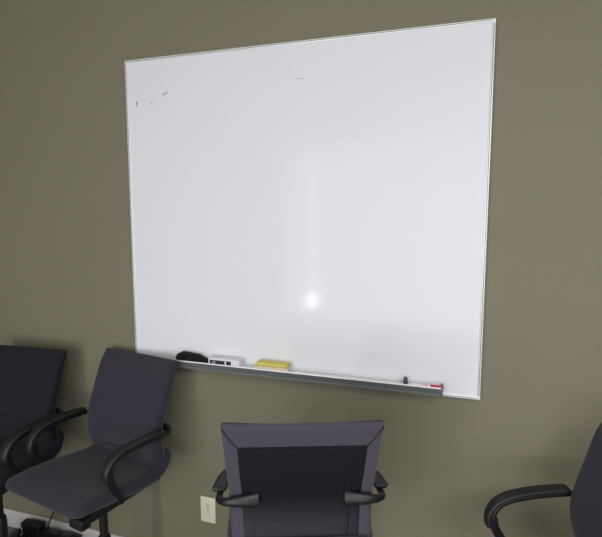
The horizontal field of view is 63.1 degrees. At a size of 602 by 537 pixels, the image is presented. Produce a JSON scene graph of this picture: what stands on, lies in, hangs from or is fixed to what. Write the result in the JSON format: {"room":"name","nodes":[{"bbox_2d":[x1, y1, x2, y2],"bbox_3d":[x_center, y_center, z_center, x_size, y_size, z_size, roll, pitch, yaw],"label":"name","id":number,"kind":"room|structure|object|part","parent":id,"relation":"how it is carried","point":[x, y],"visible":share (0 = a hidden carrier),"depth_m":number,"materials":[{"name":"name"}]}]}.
{"room":"conference room","nodes":[
{"label":"conference room","id":0,"kind":"room"},
{"bbox_2d":[8,526,22,535],"bbox_3d":[-0.125,1.603,-0.330,4.980,0.100,4.600,2,7,18],"label":"floor","id":1,"kind":"structure","parent":0,"point":[10,529],"depth_m":2.34,"materials":[{"name":"grey carpet"}]},
{"bbox_2d":[0,345,66,536],"bbox_3d":[-1.222,0.824,1.940,0.495,0.942,0.484,2,7,14],"label":"office chair","id":2,"kind":"object","parent":1,"relation":"on","point":[30,377],"visible":0.86,"depth_m":2.01,"materials":[{"name":"black fabric"}]},
{"bbox_3d":[-1.257,1.187,2.127,0.051,0.053,0.216,-2,7,-18],"label":"leg","id":3,"kind":"part","parent":2,"relation":"part of","materials":[{"name":"black plastic"}]},
{"bbox_3d":[-1.224,0.748,1.909,0.410,0.095,0.433,2,9,14],"label":"seat","id":4,"kind":"part","parent":2,"relation":"part of","materials":[{"name":"grey fabric"}]},
{"bbox_3d":[-1.180,0.540,2.061,0.388,0.401,0.138,2,9,14],"label":"backrest","id":5,"kind":"part","parent":2,"relation":"part of","materials":[{"name":"grey fabric"}]},
{"bbox_3d":[-1.051,0.694,1.909,0.114,0.214,0.309,2,9,14],"label":"armrest","id":6,"kind":"part","parent":2,"relation":"part of","materials":[{"name":"black plastic"}]},
{"bbox_2d":[21,518,80,536],"bbox_3d":[-1.146,1.220,2.249,0.305,0.088,0.040,2,7,15],"label":"power strip","id":7,"kind":"object","parent":1,"relation":"on","point":[30,527],"visible":1,"depth_m":2.25,"materials":[{"name":"black plastic"}]},
{"bbox_2d":[48,528,60,533],"bbox_3d":[-1.127,1.201,2.241,0.045,0.005,0.030,2,7,15],"label":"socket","id":8,"kind":"object","parent":7,"relation":"attached to","point":[51,530],"depth_m":2.24,"materials":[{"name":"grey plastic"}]},
{"bbox_2d":[61,531,73,536],"bbox_3d":[-1.059,1.204,2.223,0.045,0.005,0.030,2,7,15],"label":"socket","id":9,"kind":"object","parent":7,"relation":"attached to","point":[63,533],"depth_m":2.22,"materials":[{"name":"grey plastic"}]},
{"bbox_2d":[5,347,178,536],"bbox_3d":[-0.736,0.834,1.813,0.496,0.951,0.497,3,7,28],"label":"office chair","id":10,"kind":"object","parent":1,"relation":"on","point":[126,411],"visible":1,"depth_m":1.82,"materials":[{"name":"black fabric"}]},
{"bbox_3d":[-0.879,0.679,1.903,0.114,0.214,0.309,3,7,28],"label":"armrest","id":11,"kind":"part","parent":10,"relation":"part of","materials":[{"name":"black plastic"}]},
{"bbox_3d":[-0.691,0.808,1.611,0.070,0.037,0.122,3,7,28],"label":"tilt knob","id":12,"kind":"part","parent":10,"relation":"part of","materials":[{"name":"black plastic"}]},
{"bbox_3d":[-0.758,0.744,1.785,0.410,0.095,0.433,3,7,28],"label":"seat","id":13,"kind":"part","parent":10,"relation":"part of","materials":[{"name":"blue fabric"}]},
{"bbox_3d":[-0.668,0.544,1.927,0.388,0.401,0.138,3,7,28],"label":"backrest","id":14,"kind":"part","parent":10,"relation":"part of","materials":[{"name":"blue fabric"}]},
{"bbox_3d":[-0.587,0.697,1.744,0.114,0.214,0.309,3,7,28],"label":"armrest","id":15,"kind":"part","parent":10,"relation":"part of","materials":[{"name":"black plastic"}]},
{"bbox_2d":[212,419,387,536],"bbox_3d":[-0.016,0.842,1.441,0.496,1.018,0.498,0,6,-2],"label":"office chair","id":16,"kind":"object","parent":1,"relation":"on","point":[282,479],"visible":1,"depth_m":1.23,"materials":[{"name":"black fabric"}]},
{"bbox_3d":[-0.169,0.695,1.364,0.114,0.214,0.309,0,-10,-2],"label":"armrest","id":17,"kind":"part","parent":16,"relation":"part of","materials":[{"name":"black plastic"}]},
{"bbox_3d":[-0.006,0.706,1.454,0.410,0.095,0.433,0,8,-2],"label":"seat","id":18,"kind":"part","parent":16,"relation":"part of","materials":[{"name":"black fabric"}]},
{"bbox_3d":[0.003,0.569,1.231,0.318,0.307,0.073,0,8,-2],"label":"panel","id":19,"kind":"part","parent":16,"relation":"part of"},
{"bbox_3d":[0.002,0.570,1.232,0.264,0.286,0.070,0,8,-2],"label":"panel","id":20,"kind":"part","parent":16,"relation":"part of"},
{"bbox_3d":[0.164,0.694,1.377,0.114,0.214,0.309,0,-10,-2],"label":"armrest","id":21,"kind":"part","parent":16,"relation":"part of","materials":[{"name":"black plastic"}]},
{"bbox_2d":[484,422,601,536],"bbox_3d":[0.679,0.897,1.232,0.480,0.954,0.492,0,6,-2],"label":"office chair","id":22,"kind":"object","parent":1,"relation":"on","point":[586,494],"visible":1,"depth_m":1.36,"materials":[{"name":"black plastic"}]},
{"bbox_3d":[0.700,0.751,1.382,0.309,0.214,0.114,-6,7,-1],"label":"armrest","id":23,"kind":"part","parent":22,"relation":"part of","materials":[{"name":"black plastic"}]},
{"bbox_3d":[0.824,0.625,1.204,0.120,0.406,0.388,0,6,-2],"label":"backrest","id":24,"kind":"part","parent":22,"relation":"part of","materials":[{"name":"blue fabric"}]},
{"bbox_2d":[0,0,601,536],"bbox_3d":[0.577,-0.051,1.635,4.980,2.850,0.100,2,7,18],"label":"wall","id":25,"kind":"structure","parent":0,"point":[66,270],"depth_m":1.74,"materials":[{"name":"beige paint"}]},
{"bbox_2d":[3,507,125,536],"bbox_3d":[0.559,1.278,1.731,4.780,0.088,0.012,2,7,18],"label":"baseboard","id":26,"kind":"structure","parent":25,"relation":"attached to","point":[14,517],"depth_m":2.29,"materials":[{"name":"plastic"}]},
{"bbox_2d":[201,495,215,523],"bbox_3d":[-0.381,0.990,2.012,0.068,0.110,0.007,2,7,18],"label":"wall outlet","id":27,"kind":"object","parent":25,"relation":"attached to","point":[208,504],"visible":1,"depth_m":2.01,"materials":[{"name":"plastic"}]},
{"bbox_2d":[204,502,210,508],"bbox_3d":[-0.382,0.971,2.008,0.034,0.028,0.003,2,7,18],"label":"receptacle","id":28,"kind":"object","parent":27,"relation":"attached to","point":[207,505],"depth_m":2.01,"materials":[{"name":"beige plastic"}]},
{"bbox_2d":[204,511,211,517],"bbox_3d":[-0.382,1.010,2.012,0.034,0.028,0.003,2,7,18],"label":"receptacle","id":29,"kind":"object","parent":27,"relation":"attached to","point":[207,514],"depth_m":2.01,"materials":[{"name":"beige plastic"}]},
{"bbox_2d":[125,18,495,399],"bbox_3d":[-0.051,-0.183,1.738,1.338,1.197,0.068,2,7,18],"label":"whiteboard","id":30,"kind":"object","parent":25,"relation":"attached to","point":[319,206],"visible":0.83,"depth_m":1.72,"materials":[{"name":"plastic"}]},
{"bbox_3d":[-0.675,-0.209,1.967,0.010,1.178,0.020,2,7,18],"label":"frame rail","id":31,"kind":"part","parent":30,"relation":"part of","materials":[{"name":"silver metal"}]},
{"bbox_2d":[176,351,208,362],"bbox_3d":[-0.419,0.347,1.911,0.138,0.037,0.038,2,7,18],"label":"eraser","id":32,"kind":"object","parent":30,"relation":"on","point":[184,355],"visible":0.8,"depth_m":1.90,"materials":[{"name":"black fabric"}]},
{"bbox_2d":[208,355,242,366],"bbox_3d":[-0.287,0.355,1.867,0.129,0.030,0.038,2,7,18],"label":"carton","id":33,"kind":"object","parent":30,"relation":"on","point":[223,360],"visible":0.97,"depth_m":1.85,"materials":[{"name":"white cardboard"}]},
{"bbox_2d":[254,359,290,371],"bbox_3d":[-0.105,0.360,1.808,0.131,0.034,0.040,2,7,18],"label":"eraser","id":34,"kind":"object","parent":30,"relation":"on","point":[260,364],"visible":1,"depth_m":1.79,"materials":[{"name":"yellow"}]},
{"bbox_2d":[172,359,440,395],"bbox_3d":[-0.022,0.384,1.782,1.023,0.028,0.049,2,7,18],"label":"marker tray","id":35,"kind":"object","parent":30,"relation":"on","point":[299,372],"depth_m":1.74,"materials":[{"name":"silver metal"}]},
{"bbox_3d":[-0.044,-0.776,1.695,1.338,0.010,0.020,2,7,18],"label":"frame rail","id":36,"kind":"part","parent":30,"relation":"part of","materials":[{"name":"silver metal"}]},
{"bbox_2d":[403,377,407,383],"bbox_3d":[0.354,0.380,1.659,0.016,0.028,0.016,-4,7,-30],"label":"pen","id":37,"kind":"object","parent":30,"relation":"on","point":[405,380],"visible":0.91,"depth_m":1.65,"materials":[{"name":"grey plastic"}]},
{"bbox_2d":[412,383,443,388],"bbox_3d":[0.421,0.391,1.628,0.104,0.012,0.012,2,7,18],"label":"marker","id":38,"kind":"object","parent":30,"relation":"on","point":[418,384],"visible":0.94,"depth_m":1.62,"materials":[{"name":"white plastic"}]},
{"bbox_3d":[-0.044,0.404,1.827,1.338,0.010,0.020,2,7,18],"label":"frame rail","id":39,"kind":"part","parent":30,"relation":"part of","materials":[{"name":"silver metal"}]},
{"bbox_3d":[0.587,-0.163,1.555,0.010,1.178,0.020,2,7,18],"label":"frame rail","id":40,"kind":"part","parent":30,"relation":"part of","materials":[{"name":"silver metal"}]}
]}

